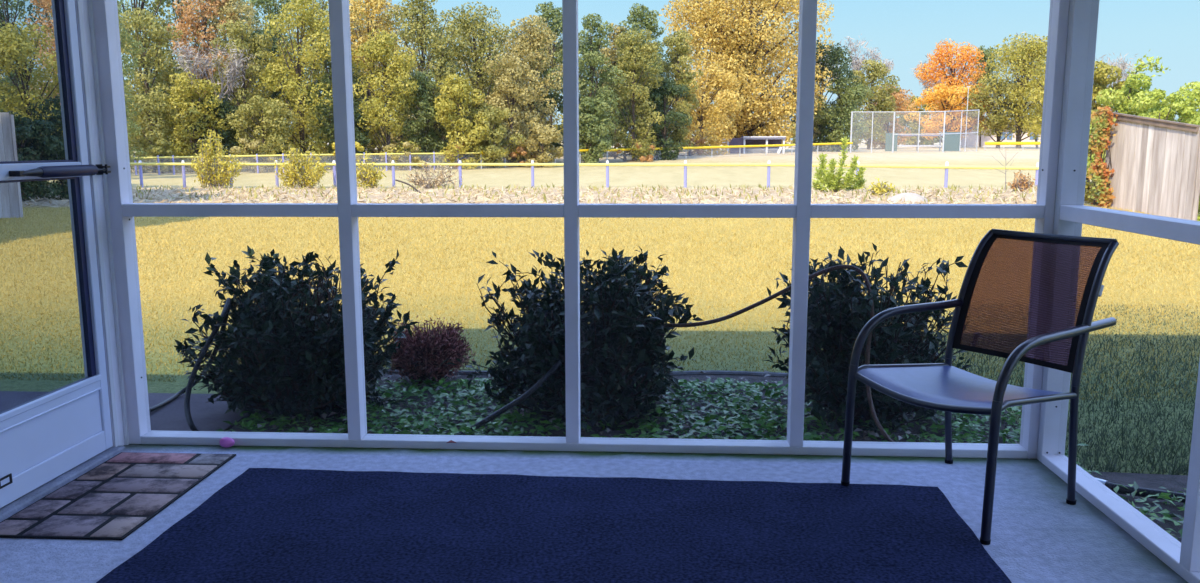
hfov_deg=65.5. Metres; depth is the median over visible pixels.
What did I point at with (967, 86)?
light pole
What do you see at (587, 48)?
broadleaf tree
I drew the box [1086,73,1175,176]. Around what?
shrub
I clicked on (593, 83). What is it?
broadleaf tree
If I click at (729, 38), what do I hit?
broadleaf tree
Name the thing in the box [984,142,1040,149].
fence
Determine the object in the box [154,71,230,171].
broadleaf tree
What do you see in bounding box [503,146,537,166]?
shrub
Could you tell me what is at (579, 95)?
broadleaf tree
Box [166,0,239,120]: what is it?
broadleaf tree
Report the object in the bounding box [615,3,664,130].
broadleaf tree
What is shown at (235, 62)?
bare tree
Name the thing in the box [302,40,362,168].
broadleaf tree
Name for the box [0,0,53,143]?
broadleaf tree
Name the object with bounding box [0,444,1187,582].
floor
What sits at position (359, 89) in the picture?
broadleaf tree
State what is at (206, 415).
patio
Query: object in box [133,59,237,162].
broadleaf tree
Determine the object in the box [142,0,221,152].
broadleaf tree
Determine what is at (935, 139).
broadleaf tree
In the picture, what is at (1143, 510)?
groundcover
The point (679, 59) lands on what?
broadleaf tree
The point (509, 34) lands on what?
broadleaf tree
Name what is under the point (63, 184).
broadleaf tree
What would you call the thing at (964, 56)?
broadleaf tree
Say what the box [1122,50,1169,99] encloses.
branch
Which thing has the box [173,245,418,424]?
evergreen shrub
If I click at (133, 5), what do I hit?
broadleaf tree
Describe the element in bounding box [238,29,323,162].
broadleaf tree
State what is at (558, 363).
garden hose
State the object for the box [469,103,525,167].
broadleaf tree
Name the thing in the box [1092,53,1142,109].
bare tree
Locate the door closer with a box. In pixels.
[9,164,110,177]
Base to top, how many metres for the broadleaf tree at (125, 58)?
10.812 m
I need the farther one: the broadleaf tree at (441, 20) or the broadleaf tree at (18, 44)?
the broadleaf tree at (441, 20)
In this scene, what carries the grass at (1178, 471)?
on the ground at (722, 177)
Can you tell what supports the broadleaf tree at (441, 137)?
on the ground at (722, 177)
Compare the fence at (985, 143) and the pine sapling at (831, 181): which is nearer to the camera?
the pine sapling at (831, 181)
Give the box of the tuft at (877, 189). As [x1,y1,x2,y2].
[865,177,896,195]
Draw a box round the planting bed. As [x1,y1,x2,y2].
[226,373,1187,541]
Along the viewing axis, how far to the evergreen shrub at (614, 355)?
4.67 m
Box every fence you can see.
[0,112,22,217]
[40,160,1038,187]
[130,142,852,174]
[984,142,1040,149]
[1105,112,1199,220]
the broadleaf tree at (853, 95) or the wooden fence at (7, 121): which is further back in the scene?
the broadleaf tree at (853, 95)
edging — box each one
[388,369,787,376]
[1096,478,1185,502]
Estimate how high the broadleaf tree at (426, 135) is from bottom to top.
6.673 m
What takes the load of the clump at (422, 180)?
on the ground at (722, 177)
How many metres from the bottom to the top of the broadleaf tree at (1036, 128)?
12.237 m
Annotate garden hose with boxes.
[149,298,231,430]
[457,360,561,434]
[628,265,893,441]
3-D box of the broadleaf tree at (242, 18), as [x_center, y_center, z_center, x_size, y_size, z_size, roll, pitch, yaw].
[-30.580,-19.206,78.072,8.341,16.531,6.483,0,9,3]
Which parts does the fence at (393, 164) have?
post, post, post, post, post, post, post, rail, post, post, post, post, post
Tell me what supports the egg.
on the floor
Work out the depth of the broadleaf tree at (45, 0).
65.50 m
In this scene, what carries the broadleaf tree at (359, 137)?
on the ground at (722, 177)
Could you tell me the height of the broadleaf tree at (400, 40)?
13.044 m
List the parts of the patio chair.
leg, seat rail, armrest, leg, seat, leg, backrest, seat rail, armrest, leg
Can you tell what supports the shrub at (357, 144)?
on the ground at (722, 177)
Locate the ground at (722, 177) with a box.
[0,140,1199,474]
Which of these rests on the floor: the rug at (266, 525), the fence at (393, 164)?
the rug at (266, 525)
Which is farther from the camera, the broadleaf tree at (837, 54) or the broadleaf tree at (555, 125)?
the broadleaf tree at (837, 54)
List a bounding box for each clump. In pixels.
[399,159,461,188]
[1006,170,1036,191]
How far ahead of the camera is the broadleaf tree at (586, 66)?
83.95 m
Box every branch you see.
[395,179,421,193]
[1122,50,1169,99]
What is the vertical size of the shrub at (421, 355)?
0.396 m
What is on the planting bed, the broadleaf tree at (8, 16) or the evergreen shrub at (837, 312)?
the evergreen shrub at (837, 312)
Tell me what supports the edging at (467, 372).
on the ground at (722, 177)
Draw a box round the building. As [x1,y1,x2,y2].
[961,119,1040,146]
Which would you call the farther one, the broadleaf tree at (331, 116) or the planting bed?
the broadleaf tree at (331, 116)
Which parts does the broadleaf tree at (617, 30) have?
crown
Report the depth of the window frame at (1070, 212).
3.44 m
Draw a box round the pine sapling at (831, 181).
[811,136,866,191]
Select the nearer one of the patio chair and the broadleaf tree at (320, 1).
the patio chair
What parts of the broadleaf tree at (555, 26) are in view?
crown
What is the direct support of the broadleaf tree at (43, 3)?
on the ground at (722, 177)
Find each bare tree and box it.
[172,27,254,171]
[796,34,894,148]
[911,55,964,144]
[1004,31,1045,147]
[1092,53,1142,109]
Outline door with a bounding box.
[0,0,112,507]
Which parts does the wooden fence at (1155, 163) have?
post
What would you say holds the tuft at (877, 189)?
on the ground at (722, 177)
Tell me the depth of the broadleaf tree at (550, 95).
72.85 m
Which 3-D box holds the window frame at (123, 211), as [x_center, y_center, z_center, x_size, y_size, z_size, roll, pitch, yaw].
[-0.130,-0.730,3.684,3.771,2.800,0.090,0,9,3]
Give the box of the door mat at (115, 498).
[0,452,235,539]
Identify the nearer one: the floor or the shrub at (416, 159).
the floor
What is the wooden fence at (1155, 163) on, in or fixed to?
on the ground at (722, 177)
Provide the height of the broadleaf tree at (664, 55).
10.137 m
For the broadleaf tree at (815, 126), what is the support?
on the ground at (722, 177)
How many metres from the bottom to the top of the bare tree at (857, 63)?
15.030 m
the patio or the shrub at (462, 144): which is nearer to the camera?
the patio
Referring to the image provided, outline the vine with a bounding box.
[1086,106,1117,206]
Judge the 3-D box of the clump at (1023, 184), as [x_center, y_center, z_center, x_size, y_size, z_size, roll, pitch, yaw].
[14.476,-3.762,32.026,1.017,0.843,0.652,0,9,3]
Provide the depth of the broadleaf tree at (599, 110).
68.56 m
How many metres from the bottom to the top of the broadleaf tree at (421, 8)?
12.381 m
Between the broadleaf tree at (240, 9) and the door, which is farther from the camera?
the broadleaf tree at (240, 9)
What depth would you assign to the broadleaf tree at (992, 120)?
123.94 m
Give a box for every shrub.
[144,138,181,172]
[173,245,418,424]
[191,130,244,187]
[230,138,276,172]
[270,140,329,188]
[331,141,364,170]
[356,151,386,188]
[379,141,424,169]
[382,316,475,384]
[439,247,703,430]
[445,143,470,168]
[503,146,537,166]
[608,142,654,161]
[679,137,704,155]
[763,243,978,436]
[1084,60,1131,203]
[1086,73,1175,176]
[1136,88,1195,121]
[1158,81,1199,215]
[1180,110,1199,220]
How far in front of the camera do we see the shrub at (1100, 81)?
23.99 m
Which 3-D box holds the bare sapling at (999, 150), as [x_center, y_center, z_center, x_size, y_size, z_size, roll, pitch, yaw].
[13.824,-4.169,31.996,0.912,1.488,0.025,0,9,3]
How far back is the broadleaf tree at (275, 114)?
56.99 m
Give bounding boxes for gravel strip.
[1,183,1091,207]
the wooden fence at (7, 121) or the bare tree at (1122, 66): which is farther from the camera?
the bare tree at (1122, 66)
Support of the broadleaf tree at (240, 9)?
on the ground at (722, 177)
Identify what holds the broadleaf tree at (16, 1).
on the ground at (722, 177)
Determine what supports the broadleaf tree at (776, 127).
on the ground at (722, 177)
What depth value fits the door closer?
3.45 m
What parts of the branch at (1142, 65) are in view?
stem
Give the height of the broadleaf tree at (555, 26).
12.913 m
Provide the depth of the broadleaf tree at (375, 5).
64.50 m
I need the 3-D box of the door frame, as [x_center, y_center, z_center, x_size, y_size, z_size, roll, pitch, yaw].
[-2.201,-0.361,1.382,0.165,2.812,4.984,0,9,3]
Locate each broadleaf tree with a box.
[0,0,51,116]
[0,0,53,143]
[0,21,62,140]
[0,111,63,201]
[18,0,130,104]
[22,94,68,199]
[25,0,60,109]
[117,0,146,166]
[118,0,180,156]
[118,7,191,166]
[126,91,191,172]
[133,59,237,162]
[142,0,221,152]
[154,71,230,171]
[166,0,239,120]
[179,0,276,159]
[190,92,241,169]
[207,0,264,160]
[210,18,277,170]
[225,95,298,171]
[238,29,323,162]
[242,0,296,102]
[249,0,351,169]
[269,0,353,159]
[284,89,325,158]
[301,71,392,162]
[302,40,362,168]
[311,0,381,111]
[349,0,400,162]
[351,28,420,169]
[353,4,437,158]
[354,107,370,168]
[358,88,396,158]
[381,0,465,160]
[394,90,483,162]
[400,70,446,168]
[410,14,475,145]
[429,1,517,162]
[431,74,489,169]
[453,21,526,146]
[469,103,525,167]
[478,52,544,166]
[481,83,563,161]
[498,15,562,149]
[512,29,579,156]
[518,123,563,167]
[529,2,562,157]
[553,95,587,146]
[558,13,626,162]
[562,45,631,155]
[579,95,614,162]
[588,83,625,152]
[595,23,627,158]
[603,29,664,160]
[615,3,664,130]
[617,48,684,155]
[641,75,691,159]
[653,30,703,157]
[659,0,834,151]
[669,63,744,155]
[724,96,793,146]
[787,40,862,151]
[789,108,818,143]
[793,68,821,142]
[813,78,872,151]
[849,59,900,149]
[862,84,916,148]
[895,96,938,144]
[896,113,941,144]
[903,83,998,142]
[914,38,989,139]
[963,77,1035,147]
[976,33,1047,148]
[1021,54,1046,136]
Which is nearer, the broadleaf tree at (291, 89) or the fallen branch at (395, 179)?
the fallen branch at (395, 179)
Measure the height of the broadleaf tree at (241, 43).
9.691 m
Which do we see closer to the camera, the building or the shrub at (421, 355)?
the shrub at (421, 355)
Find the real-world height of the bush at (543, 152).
3.114 m
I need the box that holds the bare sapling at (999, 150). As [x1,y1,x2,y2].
[992,150,1017,191]
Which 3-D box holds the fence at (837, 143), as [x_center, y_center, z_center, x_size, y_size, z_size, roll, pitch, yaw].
[-1.907,-10.532,71.996,51.804,2.049,47.109,0,9,3]
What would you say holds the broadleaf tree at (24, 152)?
on the ground at (722, 177)
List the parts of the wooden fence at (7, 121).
post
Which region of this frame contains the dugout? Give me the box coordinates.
[728,136,785,153]
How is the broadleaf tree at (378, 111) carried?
on the ground at (722, 177)
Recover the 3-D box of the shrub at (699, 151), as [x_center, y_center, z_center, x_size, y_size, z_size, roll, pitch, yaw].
[8.168,-13.406,86.638,3.093,1.850,2.912,0,9,3]
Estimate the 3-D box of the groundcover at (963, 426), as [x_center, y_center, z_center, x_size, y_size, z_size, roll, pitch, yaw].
[0.153,0.615,4.761,4.057,0.182,1.662,0,9,3]
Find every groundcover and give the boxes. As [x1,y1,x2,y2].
[216,376,1101,474]
[1113,481,1186,538]
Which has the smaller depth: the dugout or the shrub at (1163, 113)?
the shrub at (1163, 113)
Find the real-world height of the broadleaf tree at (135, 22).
10.535 m
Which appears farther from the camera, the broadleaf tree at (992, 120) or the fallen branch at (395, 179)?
the broadleaf tree at (992, 120)
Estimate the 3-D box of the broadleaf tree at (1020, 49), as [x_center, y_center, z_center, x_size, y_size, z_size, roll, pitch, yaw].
[55.632,-26.252,122.487,11.770,15.056,9.563,0,9,3]
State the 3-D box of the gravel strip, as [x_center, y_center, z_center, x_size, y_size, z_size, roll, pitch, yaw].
[-0.953,-2.776,28.963,51.066,1.273,13.469,0,9,3]
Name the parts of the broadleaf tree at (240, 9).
crown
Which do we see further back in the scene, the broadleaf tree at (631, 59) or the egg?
the broadleaf tree at (631, 59)
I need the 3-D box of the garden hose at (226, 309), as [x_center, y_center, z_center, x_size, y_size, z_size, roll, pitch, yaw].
[-2.054,0.357,4.766,0.971,0.612,0.633,4,10,26]
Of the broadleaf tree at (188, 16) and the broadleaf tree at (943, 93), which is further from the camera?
the broadleaf tree at (943, 93)
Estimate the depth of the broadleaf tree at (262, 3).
70.67 m
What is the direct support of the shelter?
on the ground at (722, 177)
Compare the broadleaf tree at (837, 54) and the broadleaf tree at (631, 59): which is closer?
the broadleaf tree at (631, 59)
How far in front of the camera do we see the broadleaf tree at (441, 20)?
81.94 m
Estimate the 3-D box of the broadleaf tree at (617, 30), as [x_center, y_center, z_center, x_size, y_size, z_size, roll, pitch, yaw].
[1.288,-16.730,78.462,3.568,11.279,2.929,0,9,3]
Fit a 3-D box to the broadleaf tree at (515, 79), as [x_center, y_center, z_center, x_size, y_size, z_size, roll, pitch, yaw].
[-6.176,-12.438,64.368,4.608,7.820,3.821,-1,9,-7]
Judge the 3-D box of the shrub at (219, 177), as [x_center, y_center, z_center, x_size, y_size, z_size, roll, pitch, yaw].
[-15.035,-5.141,36.373,1.916,2.360,1.498,0,9,3]
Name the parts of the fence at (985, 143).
yellow rail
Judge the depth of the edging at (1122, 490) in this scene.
3.70 m
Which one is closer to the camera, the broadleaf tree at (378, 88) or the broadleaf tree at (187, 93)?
the broadleaf tree at (187, 93)
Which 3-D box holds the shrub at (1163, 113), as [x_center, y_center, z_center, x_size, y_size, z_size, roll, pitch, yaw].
[13.249,-3.170,22.261,1.657,3.339,1.351,0,9,3]
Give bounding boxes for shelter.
[885,132,959,150]
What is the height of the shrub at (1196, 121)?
3.833 m
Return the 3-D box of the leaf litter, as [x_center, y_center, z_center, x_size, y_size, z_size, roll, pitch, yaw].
[0.182,0.628,4.847,3.821,0.086,1.785,0,9,3]
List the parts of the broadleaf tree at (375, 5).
crown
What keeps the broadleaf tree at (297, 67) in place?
on the ground at (722, 177)
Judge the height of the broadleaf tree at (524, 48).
10.860 m
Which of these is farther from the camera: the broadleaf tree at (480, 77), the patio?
the broadleaf tree at (480, 77)
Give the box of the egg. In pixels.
[219,437,234,447]
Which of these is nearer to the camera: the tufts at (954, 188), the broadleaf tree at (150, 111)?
the tufts at (954, 188)
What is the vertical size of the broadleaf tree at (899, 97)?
8.743 m
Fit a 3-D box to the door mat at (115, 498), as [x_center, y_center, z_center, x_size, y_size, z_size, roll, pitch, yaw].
[-1.749,0.727,3.414,0.488,0.010,0.837,0,9,3]
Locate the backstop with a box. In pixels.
[850,110,978,152]
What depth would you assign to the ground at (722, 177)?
11.87 m
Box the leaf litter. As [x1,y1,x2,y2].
[257,369,1019,443]
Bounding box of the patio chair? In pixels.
[841,229,1118,544]
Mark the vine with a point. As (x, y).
(1102, 122)
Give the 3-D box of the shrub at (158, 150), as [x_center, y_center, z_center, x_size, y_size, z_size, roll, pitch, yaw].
[-26.262,-8.113,55.991,1.853,2.242,2.187,0,9,3]
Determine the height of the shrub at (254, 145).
2.212 m
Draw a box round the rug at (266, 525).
[96,468,1011,582]
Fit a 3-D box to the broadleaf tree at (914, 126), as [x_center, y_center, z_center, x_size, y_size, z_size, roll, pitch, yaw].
[49.003,-26.470,145.214,7.785,7.997,6.344,0,9,3]
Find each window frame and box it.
[92,0,1069,458]
[1037,0,1199,582]
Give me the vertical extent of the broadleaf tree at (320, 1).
15.875 m
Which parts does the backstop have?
post, post, post, post, post, post, post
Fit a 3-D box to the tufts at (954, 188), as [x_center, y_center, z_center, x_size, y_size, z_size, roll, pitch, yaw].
[-0.405,-2.957,30.295,51.471,0.898,12.466,0,9,3]
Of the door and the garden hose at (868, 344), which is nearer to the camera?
the door
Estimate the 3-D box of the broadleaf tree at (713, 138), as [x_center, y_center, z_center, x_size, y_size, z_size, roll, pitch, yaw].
[9.964,-17.513,89.836,7.796,8.815,6.415,0,9,3]
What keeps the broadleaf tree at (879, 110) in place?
on the ground at (722, 177)
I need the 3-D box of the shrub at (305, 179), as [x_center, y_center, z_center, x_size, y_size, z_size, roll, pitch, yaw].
[-11.675,-4.930,36.347,2.408,1.901,1.833,0,9,3]
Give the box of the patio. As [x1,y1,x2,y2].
[0,391,251,431]
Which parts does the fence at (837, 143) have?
post, post, post, pale rail, yellow rail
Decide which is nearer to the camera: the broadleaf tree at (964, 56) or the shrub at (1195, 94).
the shrub at (1195, 94)
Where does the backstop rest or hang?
on the ground at (722, 177)
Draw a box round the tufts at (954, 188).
[31,183,1090,203]
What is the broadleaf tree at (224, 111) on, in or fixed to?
on the ground at (722, 177)
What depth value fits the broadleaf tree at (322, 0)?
80.14 m
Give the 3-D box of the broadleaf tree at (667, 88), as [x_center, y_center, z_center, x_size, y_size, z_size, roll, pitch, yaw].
[5.197,-14.206,76.534,4.815,6.963,4.221,0,9,3]
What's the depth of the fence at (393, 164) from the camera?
36.66 m
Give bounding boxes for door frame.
[0,0,128,520]
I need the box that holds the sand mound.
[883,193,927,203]
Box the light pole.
[964,86,969,151]

